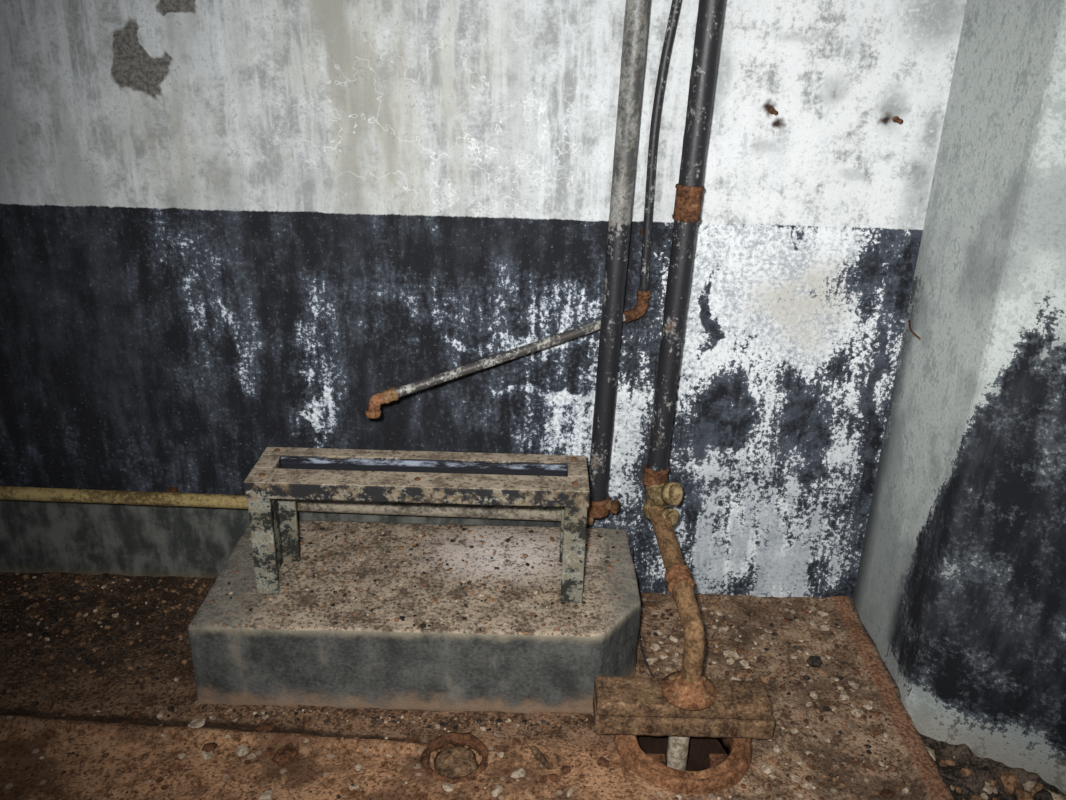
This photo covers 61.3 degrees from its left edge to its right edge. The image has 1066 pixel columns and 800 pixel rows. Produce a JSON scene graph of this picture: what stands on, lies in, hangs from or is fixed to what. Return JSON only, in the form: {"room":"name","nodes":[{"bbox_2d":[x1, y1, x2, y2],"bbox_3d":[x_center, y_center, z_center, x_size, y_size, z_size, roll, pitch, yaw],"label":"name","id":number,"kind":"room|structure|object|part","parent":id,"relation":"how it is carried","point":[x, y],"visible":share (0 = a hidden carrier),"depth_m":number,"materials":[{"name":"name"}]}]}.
{"room":"abandoned utility room","nodes":[
{"label":"abandoned utility room","id":0,"kind":"room"},
{"bbox_2d":[0,0,966,598],"bbox_3d":[-1.007,-0.669,2.348,4.350,3.200,0.150,2,22,0],"label":"wall","id":1,"kind":"structure","parent":0,"point":[228,228],"depth_m":2.37,"materials":[{"name":"paint"}]},
{"bbox_2d":[0,486,593,524],"bbox_3d":[-1.418,0.257,2.585,3.180,0.083,0.133,2,22,0],"label":"pipe","id":2,"kind":"object","parent":1,"relation":"attached to","point":[171,497],"visible":0.71,"depth_m":2.54,"materials":[{"name":"metal"}]},
{"bbox_2d":[769,107,777,114],"bbox_3d":[0.593,-0.712,2.218,0.016,0.016,0.034,2,22,0],"label":"bolt","id":3,"kind":"object","parent":1,"relation":"attached to","point":[772,110],"visible":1,"depth_m":2.22,"materials":[{"name":"brown metal"}]},
{"bbox_2d":[892,116,902,123],"bbox_3d":[0.900,-0.692,2.222,0.016,0.017,0.033,0,22,-4],"label":"bolt","id":4,"kind":"object","parent":1,"relation":"attached to","point":[895,119],"visible":1,"depth_m":2.22,"materials":[{"name":"brown metal"}]},
{"bbox_2d":[0,572,1065,799],"bbox_3d":[-0.234,1.207,1.418,5.600,0.177,3.020,2,22,0],"label":"floor","id":5,"kind":"structure","parent":0,"point":[102,778],"depth_m":2.23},
{"bbox_2d":[188,520,640,713],"bbox_3d":[-0.283,0.578,2.486,1.135,0.255,0.547,2,22,0],"label":"concrete plinth","id":6,"kind":"object","parent":5,"relation":"on","point":[283,663],"visible":0.93,"depth_m":2.27,"materials":[{"name":"grey concrete"}]},
{"bbox_2d":[192,521,620,636],"bbox_3d":[-0.289,0.464,2.429,1.078,0.010,0.519,2,22,0],"label":"debris","id":7,"kind":"object","parent":6,"relation":"on","point":[423,625],"visible":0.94,"depth_m":2.36,"materials":[{"name":"brown gravel"}]},
{"bbox_2d":[243,447,589,602],"bbox_3d":[-0.287,0.321,2.344,0.845,0.330,0.205,2,22,0],"label":"frame","id":8,"kind":"object","parent":6,"relation":"on","point":[281,476],"visible":1,"depth_m":2.25,"materials":[{"name":"beige paint"}]},
{"bbox_3d":[-0.678,0.358,2.290,0.056,0.282,0.062,2,22,0],"label":"leg","id":9,"kind":"part","parent":8,"relation":"part of","materials":[{"name":"paint"}]},
{"bbox_3d":[-0.679,0.177,2.306,0.052,0.044,0.073,2,22,0],"label":"rail","id":10,"kind":"part","parent":8,"relation":"part of","materials":[{"name":"metal"}]},
{"bbox_3d":[-0.661,0.319,2.386,0.056,0.282,0.062,2,22,0],"label":"leg","id":11,"kind":"part","parent":8,"relation":"part of","materials":[{"name":"paint"}]},
{"bbox_3d":[-0.284,0.217,2.234,0.845,0.045,0.082,2,22,0],"label":"rail","id":12,"kind":"part","parent":8,"relation":"part of","materials":[{"name":"metal"}]},
{"bbox_3d":[-0.282,0.164,2.363,0.845,0.045,0.050,2,22,0],"label":"rail","id":13,"kind":"part","parent":8,"relation":"part of","materials":[{"name":"metal"}]},
{"bbox_3d":[0.104,0.328,2.415,0.056,0.282,0.062,2,22,0],"label":"leg","id":14,"kind":"part","parent":8,"relation":"part of","materials":[{"name":"paint"}]},
{"bbox_3d":[0.102,0.380,2.290,0.056,0.282,0.062,2,22,0],"label":"leg","id":15,"kind":"part","parent":8,"relation":"part of","materials":[{"name":"paint"}]},
{"bbox_3d":[0.114,0.199,2.306,0.052,0.044,0.073,2,22,0],"label":"rail","id":16,"kind":"part","parent":8,"relation":"part of","materials":[{"name":"metal"}]},
{"bbox_2d":[420,732,488,783],"bbox_3d":[-0.186,0.860,2.139,0.168,0.053,0.165,2,22,0],"label":"floor drain","id":17,"kind":"object","parent":5,"relation":"in","point":[455,764],"visible":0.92,"depth_m":2.13,"materials":[{"name":"brown metal"}]},
{"bbox_2d":[0,573,1065,799],"bbox_3d":[-0.125,0.852,2.229,3.412,0.140,1.202,2,22,0],"label":"rubble","id":18,"kind":"object","parent":5,"relation":"on","point":[287,754],"visible":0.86,"depth_m":2.26,"materials":[{"name":"brown gravel"}]},
{"bbox_2d":[530,746,550,769],"bbox_3d":[0.017,0.845,2.132,0.018,0.019,0.080,-11,26,-28],"label":"chip","id":19,"kind":"object","parent":5,"relation":"on","point":[537,753],"visible":1,"depth_m":2.13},
{"bbox_2d":[631,546,653,677],"bbox_3d":[0.296,0.585,2.485,0.024,0.223,0.327,-2,23,-8],"label":"loose wire","id":20,"kind":"object","parent":5,"relation":"on","point":[647,665],"visible":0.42,"depth_m":2.44,"materials":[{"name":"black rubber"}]},
{"bbox_2d":[642,0,724,770],"bbox_3d":[0.398,-0.534,1.891,0.136,3.031,0.546,0,22,-4],"label":"pipe","id":21,"kind":"object","parent":5,"relation":"on","point":[687,688],"visible":0.98,"depth_m":2.18,"materials":[{"name":"black metal"}]},
{"bbox_2d":[614,735,752,794],"bbox_3d":[0.367,0.847,2.214,0.337,0.086,0.338,2,22,0],"label":"ring","id":22,"kind":"object","parent":5,"relation":"in","point":[725,771],"visible":0.48,"depth_m":2.10,"materials":[{"name":"brown metal"}]},
{"bbox_2d":[593,676,774,739],"bbox_3d":[0.364,0.751,2.193,0.433,0.094,0.119,2,22,0],"label":"support block","id":23,"kind":"object","parent":22,"relation":"on","point":[621,705],"visible":0.89,"depth_m":2.15,"materials":[{"name":"brown wood"}]},
{"bbox_2d":[853,0,1065,794],"bbox_3d":[1.946,-0.213,1.440,2.644,3.200,0.455,19,28,35],"label":"wall","id":24,"kind":"structure","parent":0,"point":[960,588],"depth_m":2.12,"materials":[{"name":"paint"}]},
{"bbox_2d":[908,320,920,338],"bbox_3d":[0.991,-0.189,2.355,0.020,0.025,0.123,4,23,7],"label":"wire","id":25,"kind":"object","parent":24,"relation":"attached to","point":[910,329],"visible":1,"depth_m":2.33,"materials":[{"name":"grey metal"}]},
{"bbox_3d":[0.041,-1.482,0.055,6.400,0.100,3.750,2,22,0],"label":"ceiling","id":26,"kind":"structure","parent":0,"visible":0},
{"bbox_2d":[365,0,681,417],"bbox_3d":[0.000,-1.017,1.966,0.824,2.216,0.053,-5,23,-15],"label":"pipe","id":27,"kind":"object","parent":26,"relation":"attached to","point":[387,396],"visible":0.96,"depth_m":2.28,"materials":[{"name":"grey metal"}]},
{"bbox_3d":[-0.394,0.010,2.270,0.049,0.063,0.033,-7,24,-21],"label":"spout","id":28,"kind":"part","parent":27,"relation":"part of","materials":[{"name":"orange metal"}]},
{"bbox_3d":[-0.050,-0.120,2.332,0.681,0.203,0.025,-5,23,-16],"label":"arm","id":29,"kind":"part","parent":27,"relation":"part of"},
{"bbox_2d":[587,0,650,518],"bbox_3d":[0.233,-0.861,2.063,0.116,2.566,0.080,2,22,0],"label":"supply pipe","id":30,"kind":"object","parent":26,"relation":"attached to","point":[636,18],"visible":0.9,"depth_m":2.24,"materials":[{"name":"grey metal"}]}
]}

